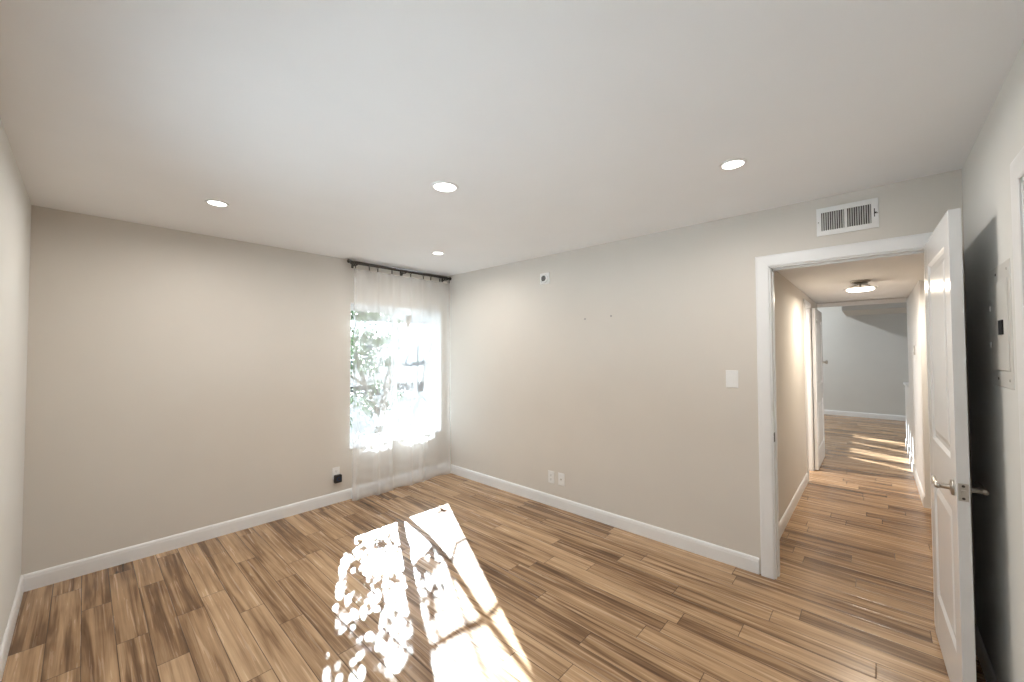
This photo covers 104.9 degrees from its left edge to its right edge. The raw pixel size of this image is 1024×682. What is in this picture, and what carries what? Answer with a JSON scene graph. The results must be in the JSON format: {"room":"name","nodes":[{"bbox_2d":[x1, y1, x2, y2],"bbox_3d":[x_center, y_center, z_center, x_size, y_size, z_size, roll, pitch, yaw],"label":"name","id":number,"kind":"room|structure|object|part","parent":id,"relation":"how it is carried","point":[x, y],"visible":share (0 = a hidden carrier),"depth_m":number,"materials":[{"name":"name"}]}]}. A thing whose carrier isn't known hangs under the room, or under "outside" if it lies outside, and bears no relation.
{"room":"empty bedroom","nodes":[
{"label":"empty bedroom","id":0,"kind":"room"},
{"bbox_2d":[0,118,30,647],"bbox_3d":[-1.528,0.306,0.987,4.547,2.440,0.120,-2,-2,43],"label":"wall","id":1,"kind":"structure","parent":0,"point":[15,204],"depth_m":1.98,"materials":[{"name":"white paint"}]},
{"bbox_2d":[0,575,23,681],"bbox_3d":[-1.479,1.474,1.006,4.307,0.105,0.013,-2,-2,43],"label":"baseboard","id":2,"kind":"structure","parent":1,"relation":"attached to","point":[4,650],"depth_m":2.04,"materials":[{"name":"white paint"}]},
{"bbox_2d":[21,205,446,574],"bbox_3d":[-1.971,0.380,3.819,0.180,2.440,3.450,-2,-2,43],"label":"wall","id":3,"kind":"structure","parent":0,"point":[178,381],"depth_m":3.04,"materials":[{"name":"beige paint"}]},
{"bbox_2d":[22,463,446,591],"bbox_3d":[-1.937,1.544,3.680,0.013,0.105,3.330,-2,-2,43],"label":"baseboard","id":4,"kind":"structure","parent":3,"relation":"attached to","point":[41,578],"depth_m":3.11,"materials":[{"name":"white paint"}]},
{"bbox_2d":[332,466,339,479],"bbox_3d":[-1.743,1.309,3.901,0.008,0.116,0.072,-2,-2,43],"label":"wall outlet","id":5,"kind":"object","parent":3,"relation":"attached to","point":[336,470],"visible":0.91,"depth_m":3.89,"materials":[{"name":"white plastic"}]},
{"bbox_2d":[334,474,341,483],"bbox_3d":[-1.719,1.360,3.887,0.042,0.076,0.068,-2,-2,43],"label":"plug","id":6,"kind":"object","parent":5,"relation":"attached to","point":[337,478],"visible":1,"depth_m":3.87,"materials":[{"name":"black plastic"}]},
{"bbox_2d":[349,303,441,448],"bbox_3d":[-1.324,0.365,4.503,0.177,1.500,1.152,-2,-2,43],"label":"window","id":7,"kind":"structure","parent":3,"relation":"in","point":[394,434],"depth_m":4.55,"materials":[{"name":"white plastic"}]},
{"bbox_3d":[-1.532,0.361,4.326,0.024,1.418,0.594,-2,-2,43],"label":"sash","id":8,"kind":"part","parent":7,"relation":"part of","materials":[{"name":"glass"}]},
{"bbox_3d":[-1.186,0.371,4.750,0.024,1.418,0.594,-2,-2,43],"label":"sash","id":9,"kind":"part","parent":7,"relation":"part of","materials":[{"name":"white plastic"}]},
{"bbox_2d":[347,259,451,282],"bbox_3d":[-1.220,-0.774,4.440,0.130,0.100,1.276,-2,-2,43],"label":"curtain rod","id":10,"kind":"object","parent":3,"relation":"attached to","point":[351,262],"visible":1,"depth_m":4.34,"materials":[{"name":"grey metal"}]},
{"bbox_3d":[-1.228,-0.803,4.465,0.019,0.019,1.232,-2,-2,43],"label":"rod","id":11,"kind":"part","parent":10,"relation":"part of","materials":[{"name":"grey metal"}]},
{"bbox_3d":[-1.187,-0.780,4.417,0.025,0.025,1.217,-2,-2,43],"label":"rod","id":12,"kind":"part","parent":10,"relation":"part of","materials":[{"name":"grey metal"}]},
{"bbox_2d":[1,414,985,681],"bbox_3d":[3.412,1.664,4.627,6.840,0.120,12.210,-2,-2,43],"label":"floor","id":13,"kind":"structure","parent":0,"point":[446,576],"depth_m":2.34,"materials":[{"name":"brown wood"}]},
{"bbox_2d":[0,0,1023,275],"bbox_3d":[-0.364,-0.945,2.289,4.547,0.120,3.570,-2,-2,43],"label":"ceiling","id":14,"kind":"structure","parent":0,"point":[323,127],"depth_m":1.55,"materials":[{"name":"white paint"}]},
{"bbox_2d":[205,199,228,206],"bbox_3d":[-1.868,-0.872,2.496,0.124,0.006,0.124,-2,-2,43],"label":"recessed light","id":15,"kind":"object","parent":14,"relation":"in","point":[217,203],"visible":1,"depth_m":2.49,"materials":[{"name":"white plastic"}]},
{"bbox_2d":[431,251,444,254],"bbox_3d":[-0.711,-0.843,3.782,0.124,0.006,0.124,-2,-2,43],"label":"recessed light","id":16,"kind":"object","parent":14,"relation":"in","point":[434,252],"visible":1,"depth_m":3.78,"materials":[{"name":"white plastic"}]},
{"bbox_2d":[431,181,458,192],"bbox_3d":[-0.385,-0.882,2.259,0.158,0.006,0.158,-2,-2,43],"label":"recessed light","id":17,"kind":"object","parent":14,"relation":"in","point":[439,186],"visible":1,"depth_m":2.25,"materials":[{"name":"white plastic"}]},
{"bbox_2d":[719,158,746,170],"bbox_3d":[1.119,-0.894,1.994,0.124,0.006,0.124,-2,-2,43],"label":"recessed light","id":18,"kind":"object","parent":14,"relation":"in","point":[732,164],"visible":1,"depth_m":1.99,"materials":[{"name":"white plastic"}]},
{"bbox_2d":[447,169,975,623],"bbox_3d":[0.852,0.362,3.485,4.427,2.440,0.120,-2,-2,43],"label":"wall","id":19,"kind":"structure","parent":0,"point":[635,407],"depth_m":3.22,"materials":[{"name":"beige paint"}]},
{"bbox_2d":[540,272,549,284],"bbox_3d":[0.319,-0.618,3.897,0.112,0.112,0.029,-2,-2,43],"label":"wall sensor","id":20,"kind":"object","parent":19,"relation":"attached to","point":[544,277],"visible":1,"depth_m":3.88,"materials":[{"name":"white plastic"}]},
{"bbox_2d":[548,470,553,483],"bbox_3d":[0.378,1.317,3.812,0.072,0.116,0.008,-2,-2,43],"label":"wall outlet","id":21,"kind":"object","parent":19,"relation":"attached to","point":[550,473],"visible":1,"depth_m":3.81,"materials":[{"name":"white plastic"}]},
{"bbox_2d":[558,472,564,485],"bbox_3d":[0.464,1.312,3.729,0.072,0.116,0.015,-2,-2,43],"label":"wall jack","id":22,"kind":"object","parent":19,"relation":"attached to","point":[561,477],"visible":1,"depth_m":3.73,"materials":[{"name":"white plastic"}]},
{"bbox_2d":[447,463,759,573],"bbox_3d":[0.417,1.539,3.768,3.358,0.105,0.013,-2,-2,43],"label":"baseboard","id":23,"kind":"structure","parent":19,"relation":"attached to","point":[741,560],"depth_m":3.27,"materials":[{"name":"white paint"}]},
{"bbox_2d":[726,370,737,387],"bbox_3d":[1.544,0.267,2.763,0.078,0.122,0.010,-2,-2,43],"label":"light switch","id":24,"kind":"object","parent":19,"relation":"attached to","point":[731,375],"visible":1,"depth_m":2.76,"materials":[{"name":"white plastic"}]},
{"bbox_2d":[755,232,934,619],"bbox_3d":[2.033,0.486,2.397,0.898,2.130,0.156,-2,-2,43],"label":"door frame","id":25,"kind":"structure","parent":19,"relation":"attached to","point":[765,266],"depth_m":2.60,"materials":[{"name":"white paint"}]},
{"bbox_2d":[816,197,878,236],"bbox_3d":[2.003,-0.738,2.359,0.284,0.172,0.016,-2,-2,43],"label":"air vent","id":26,"kind":"object","parent":19,"relation":"in","point":[864,214],"visible":1,"depth_m":2.35,"materials":[{"name":"white plastic"}]},
{"bbox_2d":[924,208,988,681],"bbox_3d":[2.007,0.501,1.819,0.149,2.046,0.752,-1,-2,41],"label":"door","id":27,"kind":"structure","parent":19,"relation":"in","point":[951,489],"depth_m":1.63,"materials":[{"name":"white paint"}]},
{"bbox_3d":[1.803,0.596,1.652,0.057,0.064,0.155,-1,-2,41],"label":"handle","id":28,"kind":"part","parent":27,"relation":"part of","materials":[{"name":"silver metal"}]},
{"bbox_3d":[1.764,0.593,1.537,0.028,0.068,0.010,-1,-2,41],"label":"latch plate","id":29,"kind":"part","parent":27,"relation":"part of","materials":[{"name":"silver metal"}]},
{"bbox_3d":[1.873,0.594,1.591,0.057,0.064,0.155,-1,-2,41],"label":"handle","id":30,"kind":"part","parent":27,"relation":"part of","materials":[{"name":"silver metal"}]},
{"bbox_2d":[774,271,816,521],"bbox_3d":[3.040,0.512,4.241,0.100,2.165,3.960,-2,-2,43],"label":"wall","id":31,"kind":"structure","parent":0,"point":[789,320],"depth_m":3.72,"materials":[{"name":"beige paint"}]},
{"bbox_2d":[779,473,807,539],"bbox_3d":[3.085,1.541,4.177,0.013,0.105,3.960,-2,-2,43],"label":"baseboard","id":32,"kind":"structure","parent":31,"relation":"attached to","point":[791,507],"depth_m":3.61,"materials":[{"name":"white paint"}]},
{"bbox_2d":[803,299,814,480],"bbox_3d":[3.537,0.564,4.768,0.119,2.084,0.599,-2,-2,43],"label":"door frame","id":33,"kind":"structure","parent":31,"relation":"attached to","point":[806,305],"depth_m":4.91,"materials":[{"name":"white paint"}]},
{"bbox_2d":[812,308,827,469],"bbox_3d":[4.087,0.599,5.196,0.096,2.010,0.870,-2,-2,43],"label":"door","id":34,"kind":"structure","parent":31,"relation":"in","point":[817,348],"depth_m":5.04,"materials":[{"name":"white paint"}]},
{"bbox_2d":[777,254,923,307],"bbox_3d":[3.440,-0.619,4.354,3.900,0.100,4.630,-2,-2,43],"label":"ceiling","id":35,"kind":"structure","parent":0,"point":[895,277],"depth_m":3.78,"materials":[{"name":"white paint"}]},
{"bbox_2d":[843,280,877,291],"bbox_3d":[3.391,-0.533,3.833,0.255,0.098,0.255,-2,-2,43],"label":"hall ceiling light","id":36,"kind":"object","parent":35,"relation":"attached to","point":[858,282],"visible":1,"depth_m":3.80,"materials":[{"name":"white glass"}]},
{"bbox_3d":[3.392,-0.497,3.832,0.208,0.024,0.208,-2,-2,43],"label":"glass plate","id":37,"kind":"part","parent":36,"relation":"part of","materials":[{"name":"white glass"}]},
{"bbox_2d":[817,297,907,303],"bbox_3d":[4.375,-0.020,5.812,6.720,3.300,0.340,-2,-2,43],"label":"door frame","id":38,"kind":"object","parent":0,"point":[901,297],"visible":0.06,"depth_m":5.33,"materials":[{"name":"grey paint"}]},
{"bbox_2d":[817,306,908,415],"bbox_3d":[7.498,0.054,9.119,6.840,3.300,0.120,-2,-2,43],"label":"wall","id":39,"kind":"structure","parent":0,"point":[866,370],"depth_m":8.73,"materials":[{"name":"grey paint"}]},
{"bbox_2d":[824,410,905,420],"bbox_3d":[7.458,1.650,9.030,6.600,0.105,0.013,-2,-2,43],"label":"baseboard","id":40,"kind":"structure","parent":39,"relation":"attached to","point":[829,412],"depth_m":8.69,"materials":[{"name":"white paint"}]},
{"bbox_2d":[842,302,906,315],"bbox_3d":[8.204,-1.129,7.335,3.100,1.030,1.590,-2,-2,43],"label":"soffit","id":41,"kind":"structure","parent":0,"point":[889,308],"depth_m":7.68,"materials":[{"name":"grey paint"}]},
{"bbox_2d":[903,280,930,508],"bbox_3d":[5.080,0.523,4.943,0.112,2.165,3.325,-2,-2,43],"label":"wall","id":42,"kind":"structure","parent":0,"point":[916,321],"depth_m":4.06,"materials":[{"name":"white paint"}]},
{"bbox_2d":[910,455,925,507],"bbox_3d":[4.585,1.543,4.465,0.013,0.105,1.985,-2,-2,43],"label":"baseboard","id":43,"kind":"structure","parent":42,"relation":"attached to","point":[922,495],"depth_m":4.24,"materials":[{"name":"white paint"}]},
{"bbox_2d":[962,41,1023,681],"bbox_3d":[1.269,0.292,0.759,0.120,2.440,3.330,-2,-2,43],"label":"wall","id":44,"kind":"structure","parent":0,"point":[986,189],"depth_m":1.60,"materials":[{"name":"white paint"}]},
{"bbox_2d":[975,624,997,681],"bbox_3d":[1.224,1.460,0.774,0.013,0.105,3.330,-2,-2,43],"label":"baseboard","id":45,"kind":"structure","parent":44,"relation":"attached to","point":[989,674],"depth_m":1.81,"materials":[{"name":"white paint"}]},
{"bbox_2d":[989,258,1014,389],"bbox_3d":[1.839,-0.057,1.486,0.011,0.460,0.320,-2,-2,43],"label":"breaker panel","id":46,"kind":"object","parent":44,"relation":"attached to","point":[1000,307],"visible":1,"depth_m":1.45,"materials":[{"name":"beige paint"}]},
{"bbox_3d":[1.840,-0.057,1.486,0.004,0.335,0.260,-2,-2,43],"label":"panel door","id":47,"kind":"part","parent":46,"relation":"part of","materials":[{"name":"beige paint"}]},
{"bbox_2d":[1010,146,1023,550],"bbox_3d":[1.383,0.458,0.885,0.135,2.114,0.963,-2,-2,43],"label":"door frame","id":48,"kind":"structure","parent":44,"relation":"attached to","point":[1017,165],"depth_m":1.26,"materials":[{"name":"white paint"}]},
{"label":"outside","id":49,"kind":"structure","parent":0,"visible":0},
{"bbox_2d":[350,381,431,437],"bbox_3d":[-19.578,2.519,28.941,59.820,0.150,70.000,-2,-2,43],"label":"ground","id":50,"kind":"structure","parent":49,"point":[415,406],"depth_m":11.15,"materials":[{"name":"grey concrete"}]},
{"bbox_2d":[350,311,430,436],"bbox_3d":[-2.055,0.149,5.698,0.896,3.303,2.496,-2,-2,43],"label":"tree","id":51,"kind":"object","parent":50,"relation":"on","point":[358,353],"visible":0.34,"depth_m":5.61,"materials":[{"name":"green plant"}]},
{"bbox_2d":[350,320,431,386],"bbox_3d":[-7.579,0.572,22.704,7.000,3.350,11.800,-2,-2,43],"label":"house","id":52,"kind":"structure","parent":50,"relation":"on","point":[418,346],"depth_m":20.65,"materials":[{"name":"white paint"}]}
]}

